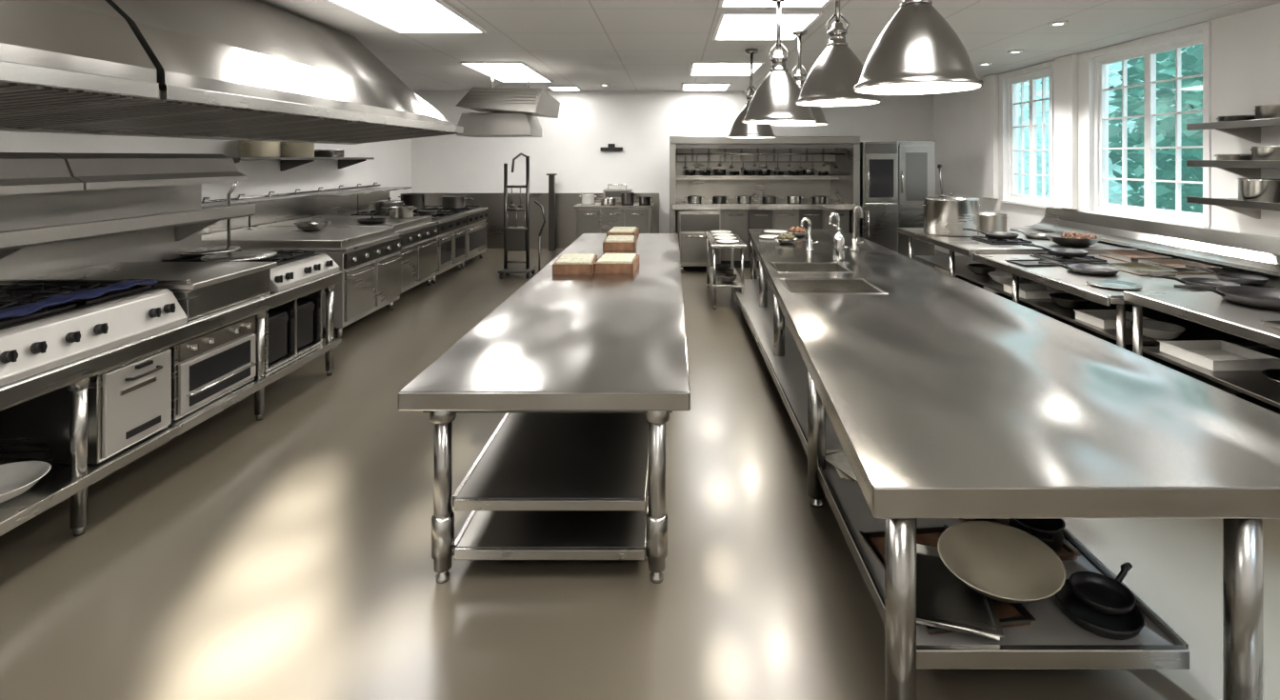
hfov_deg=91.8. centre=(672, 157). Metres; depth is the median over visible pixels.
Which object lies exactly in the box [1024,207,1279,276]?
backsplash
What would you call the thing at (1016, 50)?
recessed light
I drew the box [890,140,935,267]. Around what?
tall cabinet
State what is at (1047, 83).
tree
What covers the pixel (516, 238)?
trolley
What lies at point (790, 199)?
cooking pot
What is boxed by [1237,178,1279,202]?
cooking pot
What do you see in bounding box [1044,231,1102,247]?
bowl
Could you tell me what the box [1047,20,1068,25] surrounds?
recessed light
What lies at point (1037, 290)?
tray
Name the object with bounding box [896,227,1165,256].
countertop
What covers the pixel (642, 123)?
wall
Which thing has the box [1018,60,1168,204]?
tree
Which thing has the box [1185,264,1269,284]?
frying pan
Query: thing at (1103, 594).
frying pan
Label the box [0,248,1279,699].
floor
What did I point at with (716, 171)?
cooking pot
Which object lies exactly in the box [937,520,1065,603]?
plate
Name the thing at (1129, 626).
frying pan
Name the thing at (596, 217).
cabinet
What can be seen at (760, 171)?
cooking pot
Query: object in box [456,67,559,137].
extractor hood
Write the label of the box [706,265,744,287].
shelf
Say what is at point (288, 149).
cooking pot
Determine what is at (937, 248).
baseboard
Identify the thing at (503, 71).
recessed light
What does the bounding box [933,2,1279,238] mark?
wall
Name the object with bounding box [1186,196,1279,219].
wall shelf
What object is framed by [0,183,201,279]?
backsplash
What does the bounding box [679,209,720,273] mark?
range oven
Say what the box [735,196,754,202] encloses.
cooking pot
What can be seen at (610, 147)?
wall lamp
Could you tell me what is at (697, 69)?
recessed light
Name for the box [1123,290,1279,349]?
countertop
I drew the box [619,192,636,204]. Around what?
cooking pot
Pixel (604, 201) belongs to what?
cooking pot
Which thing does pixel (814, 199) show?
cooking pot
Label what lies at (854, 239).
faucet
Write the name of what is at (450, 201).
cooking pot
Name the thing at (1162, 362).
shelf
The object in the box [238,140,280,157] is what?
cooking pot
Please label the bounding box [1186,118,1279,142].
wall shelf
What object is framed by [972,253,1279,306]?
countertop
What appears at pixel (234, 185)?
water tap
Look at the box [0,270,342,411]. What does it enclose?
countertop
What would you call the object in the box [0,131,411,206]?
wall
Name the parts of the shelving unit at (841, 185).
door, utensil rail, door, door, door, door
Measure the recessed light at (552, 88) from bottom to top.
0.029 m
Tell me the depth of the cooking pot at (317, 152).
9.75 m
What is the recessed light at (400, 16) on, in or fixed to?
in the ceiling
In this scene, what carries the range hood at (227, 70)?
attached to the ceiling
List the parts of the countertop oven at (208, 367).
knob, knob, control panel, door, handle, knob, knob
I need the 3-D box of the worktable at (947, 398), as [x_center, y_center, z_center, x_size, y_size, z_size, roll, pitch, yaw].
[1.635,1.577,5.780,1.930,0.965,7.440,0,0,0]
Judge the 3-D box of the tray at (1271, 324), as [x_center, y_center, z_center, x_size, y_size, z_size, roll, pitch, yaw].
[3.980,1.054,3.750,0.444,0.030,0.424,0,0,-6]
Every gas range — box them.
[0,282,187,386]
[160,249,339,291]
[248,195,438,307]
[311,190,466,283]
[357,186,488,268]
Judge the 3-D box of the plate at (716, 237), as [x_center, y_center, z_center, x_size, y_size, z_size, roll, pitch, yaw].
[0.760,1.167,8.910,0.320,0.024,0.320,0,0,0]
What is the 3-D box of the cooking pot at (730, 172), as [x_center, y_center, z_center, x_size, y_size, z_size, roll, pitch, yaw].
[1.245,0.344,12.400,0.201,0.128,0.267,0,0,-30]
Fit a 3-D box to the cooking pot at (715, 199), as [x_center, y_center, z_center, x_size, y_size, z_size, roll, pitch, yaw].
[0.890,0.798,11.700,0.354,0.120,0.276,0,0,0]
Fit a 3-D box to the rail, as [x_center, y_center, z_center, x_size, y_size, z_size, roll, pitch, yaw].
[-5.798,0.532,9.400,0.195,0.085,6.000,0,0,0]
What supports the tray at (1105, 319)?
on the kitchen counter at (1204, 314)
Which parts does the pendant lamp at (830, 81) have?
stem, lamp shade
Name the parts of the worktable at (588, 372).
leg, leg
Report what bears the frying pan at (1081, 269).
on the kitchen counter at (1204, 314)
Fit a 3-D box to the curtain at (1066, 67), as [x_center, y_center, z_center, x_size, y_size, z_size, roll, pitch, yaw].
[5.854,-0.369,10.300,0.088,2.258,2.600,0,0,0]
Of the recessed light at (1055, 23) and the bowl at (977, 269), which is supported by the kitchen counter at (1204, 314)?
the bowl at (977, 269)
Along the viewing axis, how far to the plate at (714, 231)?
9.70 m
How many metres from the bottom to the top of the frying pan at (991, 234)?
0.094 m
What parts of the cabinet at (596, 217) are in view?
door, door, door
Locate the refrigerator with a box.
[860,141,898,252]
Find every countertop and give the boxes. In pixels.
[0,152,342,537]
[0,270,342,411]
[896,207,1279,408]
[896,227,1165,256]
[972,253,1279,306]
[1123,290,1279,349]
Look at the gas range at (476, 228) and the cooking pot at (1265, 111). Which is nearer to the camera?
the cooking pot at (1265, 111)
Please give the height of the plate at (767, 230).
0.024 m
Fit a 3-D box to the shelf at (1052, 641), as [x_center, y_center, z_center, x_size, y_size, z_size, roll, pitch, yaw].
[1.385,1.845,5.785,1.070,0.070,7.030,0,0,0]
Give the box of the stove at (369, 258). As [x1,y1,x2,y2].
[201,201,402,339]
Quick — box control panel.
[270,253,339,291]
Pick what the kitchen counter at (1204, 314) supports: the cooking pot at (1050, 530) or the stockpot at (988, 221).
the stockpot at (988, 221)
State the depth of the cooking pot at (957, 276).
8.22 m
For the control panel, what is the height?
0.164 m
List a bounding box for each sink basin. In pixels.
[774,262,849,271]
[783,279,881,292]
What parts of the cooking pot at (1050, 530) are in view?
handle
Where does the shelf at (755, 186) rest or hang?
attached to the shelving unit at (841, 185)
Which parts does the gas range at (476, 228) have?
door, control panel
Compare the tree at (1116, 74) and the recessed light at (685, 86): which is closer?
the recessed light at (685, 86)
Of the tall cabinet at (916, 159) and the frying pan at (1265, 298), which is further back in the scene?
the tall cabinet at (916, 159)
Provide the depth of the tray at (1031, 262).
6.54 m
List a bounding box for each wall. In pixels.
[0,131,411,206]
[411,90,933,233]
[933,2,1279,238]
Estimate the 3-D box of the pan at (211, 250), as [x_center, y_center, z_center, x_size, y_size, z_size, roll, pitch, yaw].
[-4.180,0.848,5.600,0.460,0.035,0.460,0,0,0]
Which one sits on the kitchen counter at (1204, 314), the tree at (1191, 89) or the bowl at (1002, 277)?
the bowl at (1002, 277)
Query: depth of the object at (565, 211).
13.97 m
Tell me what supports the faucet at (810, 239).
on the worktable at (947, 398)
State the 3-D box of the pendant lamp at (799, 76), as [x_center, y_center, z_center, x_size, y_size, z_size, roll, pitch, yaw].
[1.500,-0.937,7.300,0.664,1.113,0.664,0,0,0]
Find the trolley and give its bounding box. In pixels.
[498,152,536,279]
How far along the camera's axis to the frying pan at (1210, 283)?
5.43 m
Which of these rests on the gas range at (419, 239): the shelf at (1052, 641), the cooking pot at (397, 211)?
the cooking pot at (397, 211)
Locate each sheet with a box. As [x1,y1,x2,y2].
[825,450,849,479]
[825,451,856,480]
[825,451,857,480]
[826,450,844,478]
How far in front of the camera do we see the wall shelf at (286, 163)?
9.30 m
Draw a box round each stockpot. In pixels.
[921,193,980,237]
[979,212,1009,232]
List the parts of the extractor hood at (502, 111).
hanger rod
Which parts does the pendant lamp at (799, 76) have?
stem, lamp shade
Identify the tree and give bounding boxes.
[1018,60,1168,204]
[1018,81,1049,193]
[1108,43,1202,213]
[1108,45,1201,209]
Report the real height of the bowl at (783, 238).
0.135 m
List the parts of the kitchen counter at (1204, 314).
leg, leg, tabletop burner, leg, tabletop burner, leg, leg, panel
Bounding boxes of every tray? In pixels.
[860,524,1035,634]
[916,542,1004,640]
[958,518,1081,560]
[1002,282,1067,299]
[1005,259,1062,266]
[1073,309,1155,329]
[1098,250,1172,262]
[1106,262,1178,276]
[1137,259,1222,273]
[1157,339,1279,371]
[1260,320,1279,329]
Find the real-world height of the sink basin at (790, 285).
0.205 m
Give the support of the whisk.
on the stockpot at (948, 215)
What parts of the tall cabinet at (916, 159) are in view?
door, door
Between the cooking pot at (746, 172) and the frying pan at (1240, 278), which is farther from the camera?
the cooking pot at (746, 172)
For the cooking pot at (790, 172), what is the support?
on the shelving unit at (841, 185)
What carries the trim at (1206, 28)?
attached to the wall at (1246, 45)
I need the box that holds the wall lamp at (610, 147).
[600,143,622,150]
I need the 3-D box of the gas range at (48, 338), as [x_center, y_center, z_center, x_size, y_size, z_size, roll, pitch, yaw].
[-3.812,0.949,2.775,1.297,0.271,2.550,0,0,0]
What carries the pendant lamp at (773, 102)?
hanging from the ceiling
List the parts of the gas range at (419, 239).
griddle plate, door, control panel, door, leg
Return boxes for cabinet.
[0,347,171,463]
[264,289,322,372]
[573,200,654,239]
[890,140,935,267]
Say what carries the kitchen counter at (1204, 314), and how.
on the floor
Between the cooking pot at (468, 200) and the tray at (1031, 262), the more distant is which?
the cooking pot at (468, 200)
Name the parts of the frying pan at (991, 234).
handle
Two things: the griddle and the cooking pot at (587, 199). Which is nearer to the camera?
the griddle
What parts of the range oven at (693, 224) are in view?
handle, door, control panel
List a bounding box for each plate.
[711,230,731,233]
[712,233,734,236]
[714,236,736,239]
[716,239,739,243]
[759,235,778,239]
[763,229,787,233]
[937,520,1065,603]
[1085,279,1142,289]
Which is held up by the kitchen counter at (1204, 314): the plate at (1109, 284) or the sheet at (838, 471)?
the plate at (1109, 284)
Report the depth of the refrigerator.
11.20 m
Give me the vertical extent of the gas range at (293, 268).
0.211 m
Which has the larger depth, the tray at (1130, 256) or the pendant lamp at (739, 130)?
the pendant lamp at (739, 130)
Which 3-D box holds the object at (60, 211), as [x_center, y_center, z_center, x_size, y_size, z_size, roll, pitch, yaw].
[-3.865,1.015,3.460,1.430,2.090,4.920,0,0,0]
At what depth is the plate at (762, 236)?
8.48 m
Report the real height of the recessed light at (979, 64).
0.020 m
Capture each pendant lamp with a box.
[727,48,776,138]
[741,0,816,124]
[771,29,828,126]
[795,0,880,106]
[853,0,983,95]
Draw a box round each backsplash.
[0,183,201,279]
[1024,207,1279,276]
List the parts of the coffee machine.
rail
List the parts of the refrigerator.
handle, handle, vent panel, door, door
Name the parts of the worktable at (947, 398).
leg, leg, leg, leg, leg, leg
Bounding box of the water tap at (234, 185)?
[226,181,239,245]
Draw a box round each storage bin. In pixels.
[268,311,288,363]
[297,300,314,349]
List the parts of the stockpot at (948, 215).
lid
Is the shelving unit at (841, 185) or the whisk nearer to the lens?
the whisk
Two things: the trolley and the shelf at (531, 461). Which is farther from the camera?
the trolley
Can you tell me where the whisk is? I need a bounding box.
[937,163,946,196]
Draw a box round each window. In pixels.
[1007,68,1049,205]
[1094,32,1202,224]
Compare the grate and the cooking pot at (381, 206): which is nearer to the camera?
the grate
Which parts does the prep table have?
leg, leg, leg, leg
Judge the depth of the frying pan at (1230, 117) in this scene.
6.10 m
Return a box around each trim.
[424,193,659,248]
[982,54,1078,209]
[999,61,1053,208]
[1083,21,1211,228]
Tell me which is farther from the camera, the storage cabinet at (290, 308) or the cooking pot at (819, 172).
the cooking pot at (819, 172)
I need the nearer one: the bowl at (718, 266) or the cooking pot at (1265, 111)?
the cooking pot at (1265, 111)
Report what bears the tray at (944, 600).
on the tray at (1010, 614)
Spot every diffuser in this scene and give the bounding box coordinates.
[551,87,578,89]
[683,84,728,89]
[722,0,826,5]
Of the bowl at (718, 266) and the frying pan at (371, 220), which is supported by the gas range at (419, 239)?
the frying pan at (371, 220)
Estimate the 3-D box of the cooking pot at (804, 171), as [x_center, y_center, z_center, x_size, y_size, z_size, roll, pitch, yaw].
[2.720,0.326,12.400,0.343,0.164,0.257,0,0,39]
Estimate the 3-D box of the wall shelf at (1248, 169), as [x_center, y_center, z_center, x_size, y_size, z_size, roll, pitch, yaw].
[5.647,0.135,5.550,0.495,0.210,1.900,0,0,0]
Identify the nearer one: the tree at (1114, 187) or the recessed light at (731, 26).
the recessed light at (731, 26)
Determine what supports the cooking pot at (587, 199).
on the cabinet at (596, 217)
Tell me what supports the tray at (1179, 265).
on the kitchen counter at (1204, 314)
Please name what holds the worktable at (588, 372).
on the floor
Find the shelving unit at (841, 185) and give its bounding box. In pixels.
[669,136,859,267]
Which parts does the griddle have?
plate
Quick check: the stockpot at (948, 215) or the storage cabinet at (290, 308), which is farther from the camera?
the stockpot at (948, 215)
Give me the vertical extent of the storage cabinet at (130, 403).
0.510 m
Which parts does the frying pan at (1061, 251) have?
handle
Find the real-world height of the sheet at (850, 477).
0.006 m
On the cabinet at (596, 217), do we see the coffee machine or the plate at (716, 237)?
the coffee machine
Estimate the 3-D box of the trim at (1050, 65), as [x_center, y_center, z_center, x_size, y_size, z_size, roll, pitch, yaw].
[5.910,-0.338,10.330,0.140,2.285,1.500,0,0,0]
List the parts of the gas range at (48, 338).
knob, knob, knob, knob, knob, knob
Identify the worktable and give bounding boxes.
[398,233,690,583]
[731,228,1279,699]
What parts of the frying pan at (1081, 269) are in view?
handle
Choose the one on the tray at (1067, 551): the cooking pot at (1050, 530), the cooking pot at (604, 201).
the cooking pot at (1050, 530)
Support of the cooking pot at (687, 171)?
on the shelving unit at (841, 185)
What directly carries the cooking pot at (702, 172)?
on the shelving unit at (841, 185)
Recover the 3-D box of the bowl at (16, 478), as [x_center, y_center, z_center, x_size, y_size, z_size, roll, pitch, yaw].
[-3.440,1.679,3.110,0.452,0.089,0.452,0,0,0]
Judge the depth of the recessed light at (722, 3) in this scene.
5.98 m
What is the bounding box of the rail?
[201,182,380,203]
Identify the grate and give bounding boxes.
[0,279,158,319]
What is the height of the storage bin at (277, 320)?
0.375 m
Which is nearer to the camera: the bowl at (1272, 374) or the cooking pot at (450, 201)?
the bowl at (1272, 374)
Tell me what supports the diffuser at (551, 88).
attached to the recessed light at (552, 88)
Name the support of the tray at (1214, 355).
on the kitchen counter at (1204, 314)
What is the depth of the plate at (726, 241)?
8.60 m
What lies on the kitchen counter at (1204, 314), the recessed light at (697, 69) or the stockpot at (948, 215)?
the stockpot at (948, 215)
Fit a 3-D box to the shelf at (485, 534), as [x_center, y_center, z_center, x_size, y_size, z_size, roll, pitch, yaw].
[-0.595,1.930,5.900,0.970,0.050,5.800,0,0,0]
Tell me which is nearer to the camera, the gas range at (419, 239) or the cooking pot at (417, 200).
the gas range at (419, 239)
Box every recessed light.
[325,0,486,33]
[459,61,553,82]
[545,85,581,90]
[680,82,731,90]
[688,61,764,76]
[712,11,823,40]
[718,0,832,7]
[978,62,991,65]
[1007,49,1023,53]
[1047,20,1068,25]
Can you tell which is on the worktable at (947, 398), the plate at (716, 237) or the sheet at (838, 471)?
the sheet at (838, 471)
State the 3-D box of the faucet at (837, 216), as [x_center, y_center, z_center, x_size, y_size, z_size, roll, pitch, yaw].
[1.851,0.855,6.898,0.211,0.488,0.103,0,0,22]
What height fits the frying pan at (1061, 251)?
0.094 m
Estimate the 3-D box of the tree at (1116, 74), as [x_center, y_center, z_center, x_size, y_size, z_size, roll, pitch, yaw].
[14.818,-0.884,18.920,4.381,6.506,4.473,0,0,31]
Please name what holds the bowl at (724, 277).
on the prep table
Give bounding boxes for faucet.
[800,217,818,251]
[828,212,847,248]
[850,205,863,251]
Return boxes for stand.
[534,200,546,271]
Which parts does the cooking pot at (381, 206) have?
lid, pot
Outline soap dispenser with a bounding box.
[832,224,844,260]
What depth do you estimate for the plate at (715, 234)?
9.34 m
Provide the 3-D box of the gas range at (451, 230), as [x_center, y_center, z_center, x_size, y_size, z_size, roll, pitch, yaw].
[-4.796,1.335,10.715,2.107,1.450,1.370,0,0,0]
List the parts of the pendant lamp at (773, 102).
stem, lamp shade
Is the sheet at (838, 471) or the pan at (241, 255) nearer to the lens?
the sheet at (838, 471)
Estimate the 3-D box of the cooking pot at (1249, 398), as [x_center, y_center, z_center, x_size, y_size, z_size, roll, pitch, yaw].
[4.000,1.763,4.100,0.414,0.250,0.414,0,0,45]
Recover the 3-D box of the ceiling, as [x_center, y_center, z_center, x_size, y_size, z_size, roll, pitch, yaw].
[0.000,-1.575,5.500,12.200,0.150,17.400,0,0,0]
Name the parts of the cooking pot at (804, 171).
pot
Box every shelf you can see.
[0,338,340,536]
[231,157,374,171]
[452,412,648,510]
[452,506,648,559]
[675,148,839,198]
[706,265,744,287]
[731,279,1189,669]
[983,285,1200,376]
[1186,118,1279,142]
[1186,160,1279,178]
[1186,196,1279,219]
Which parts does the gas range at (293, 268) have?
knob, knob, knob, knob, knob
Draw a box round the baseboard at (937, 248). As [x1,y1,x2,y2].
[935,245,963,255]
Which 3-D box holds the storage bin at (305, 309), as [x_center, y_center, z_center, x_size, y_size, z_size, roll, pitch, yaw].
[-3.690,1.508,5.535,0.820,0.375,0.310,0,0,0]
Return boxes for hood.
[0,0,159,114]
[0,0,463,144]
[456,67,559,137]
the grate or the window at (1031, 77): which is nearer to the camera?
the grate
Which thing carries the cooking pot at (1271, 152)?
on the wall shelf at (1248, 169)
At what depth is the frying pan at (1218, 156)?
6.15 m
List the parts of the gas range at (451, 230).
door, control panel, door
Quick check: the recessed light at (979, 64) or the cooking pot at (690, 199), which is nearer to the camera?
the recessed light at (979, 64)
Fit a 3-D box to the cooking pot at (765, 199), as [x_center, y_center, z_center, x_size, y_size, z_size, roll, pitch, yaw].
[1.830,0.798,11.700,0.354,0.120,0.276,0,0,0]
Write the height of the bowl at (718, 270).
0.084 m
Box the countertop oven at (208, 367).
[169,315,256,421]
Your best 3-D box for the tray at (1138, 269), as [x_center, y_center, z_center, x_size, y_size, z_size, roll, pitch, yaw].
[4.620,1.104,6.100,0.364,0.050,0.444,0,0,0]
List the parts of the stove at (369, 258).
griddle plate, leg, knob, door, handle, control panel, door, leg, handle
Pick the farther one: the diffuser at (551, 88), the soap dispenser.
the diffuser at (551, 88)
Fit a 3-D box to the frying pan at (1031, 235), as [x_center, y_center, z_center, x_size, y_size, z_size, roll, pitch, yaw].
[4.891,1.047,8.431,0.360,0.094,0.560,0,0,-36]
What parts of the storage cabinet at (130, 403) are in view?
door, handle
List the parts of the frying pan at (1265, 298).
handle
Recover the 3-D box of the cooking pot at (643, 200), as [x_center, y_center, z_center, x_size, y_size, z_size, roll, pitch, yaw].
[-0.580,0.903,13.000,0.334,0.160,0.256,0,0,0]
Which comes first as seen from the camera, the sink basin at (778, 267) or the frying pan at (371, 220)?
the sink basin at (778, 267)
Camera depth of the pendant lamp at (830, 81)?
4.36 m
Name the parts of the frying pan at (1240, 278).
handle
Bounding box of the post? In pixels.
[546,173,557,250]
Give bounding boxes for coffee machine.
[602,183,632,202]
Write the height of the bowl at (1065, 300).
0.104 m
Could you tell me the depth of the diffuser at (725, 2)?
5.98 m
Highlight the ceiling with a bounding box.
[260,0,1279,90]
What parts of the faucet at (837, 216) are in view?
spout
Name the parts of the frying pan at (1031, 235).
handle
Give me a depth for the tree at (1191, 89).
11.51 m
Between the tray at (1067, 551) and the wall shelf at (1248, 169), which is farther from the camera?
the wall shelf at (1248, 169)
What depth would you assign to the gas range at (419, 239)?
9.19 m
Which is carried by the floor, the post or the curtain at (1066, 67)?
the post
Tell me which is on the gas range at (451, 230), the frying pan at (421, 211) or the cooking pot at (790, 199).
the frying pan at (421, 211)
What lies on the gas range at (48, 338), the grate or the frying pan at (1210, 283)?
the grate
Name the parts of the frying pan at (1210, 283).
handle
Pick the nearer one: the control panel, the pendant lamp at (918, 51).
the pendant lamp at (918, 51)
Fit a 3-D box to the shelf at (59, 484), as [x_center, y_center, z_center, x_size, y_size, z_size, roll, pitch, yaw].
[-3.835,1.758,3.460,1.330,0.065,4.920,0,0,0]
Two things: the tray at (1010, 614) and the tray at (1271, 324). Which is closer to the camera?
the tray at (1010, 614)
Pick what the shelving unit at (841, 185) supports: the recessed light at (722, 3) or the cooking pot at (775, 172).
the cooking pot at (775, 172)
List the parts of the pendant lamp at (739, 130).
stem, lamp shade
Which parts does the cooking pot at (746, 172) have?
pot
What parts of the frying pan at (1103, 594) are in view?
handle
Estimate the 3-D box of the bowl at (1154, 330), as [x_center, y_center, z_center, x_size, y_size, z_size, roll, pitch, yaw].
[4.050,1.456,5.170,0.372,0.104,0.372,0,0,0]
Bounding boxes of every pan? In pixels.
[178,245,240,257]
[200,250,277,261]
[357,214,385,223]
[413,206,438,214]
[962,228,1019,239]
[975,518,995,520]
[1009,228,1049,239]
[1021,243,1089,257]
[1038,260,1119,276]
[1054,579,1145,639]
[1069,561,1136,617]
[1149,275,1241,289]
[1173,284,1279,311]
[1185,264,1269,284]
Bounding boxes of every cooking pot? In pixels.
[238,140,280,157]
[280,141,314,157]
[314,149,344,157]
[372,197,405,215]
[386,205,416,219]
[398,193,426,211]
[440,195,466,208]
[464,197,472,205]
[580,194,596,204]
[598,198,618,204]
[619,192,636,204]
[637,196,652,204]
[683,169,698,175]
[685,196,703,202]
[698,170,711,175]
[710,196,728,202]
[714,169,725,175]
[729,171,739,175]
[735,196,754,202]
[741,170,757,175]
[755,169,772,175]
[760,196,779,202]
[774,171,783,175]
[784,196,803,202]
[787,170,799,175]
[799,169,817,175]
[809,196,828,202]
[818,171,827,175]
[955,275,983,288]
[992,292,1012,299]
[1009,518,1064,551]
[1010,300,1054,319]
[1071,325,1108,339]
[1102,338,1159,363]
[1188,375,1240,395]
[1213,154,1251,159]
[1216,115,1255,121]
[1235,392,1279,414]
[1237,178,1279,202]
[1250,145,1279,160]
[1254,103,1279,119]
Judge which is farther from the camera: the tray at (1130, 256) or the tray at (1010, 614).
the tray at (1130, 256)
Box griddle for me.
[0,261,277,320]
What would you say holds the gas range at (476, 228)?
on the floor
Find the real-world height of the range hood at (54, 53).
1.300 m
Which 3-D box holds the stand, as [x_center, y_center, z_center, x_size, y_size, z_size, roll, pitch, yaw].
[-2.300,1.402,10.700,0.181,1.316,0.180,0,0,44]
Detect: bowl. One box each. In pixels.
[0,460,51,503]
[293,220,329,231]
[712,263,731,268]
[716,268,734,274]
[717,273,737,282]
[774,232,798,243]
[787,226,807,237]
[966,262,996,275]
[987,271,1024,283]
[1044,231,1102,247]
[1048,292,1090,309]
[1129,319,1185,340]
[1261,368,1279,389]
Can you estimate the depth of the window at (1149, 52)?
7.81 m

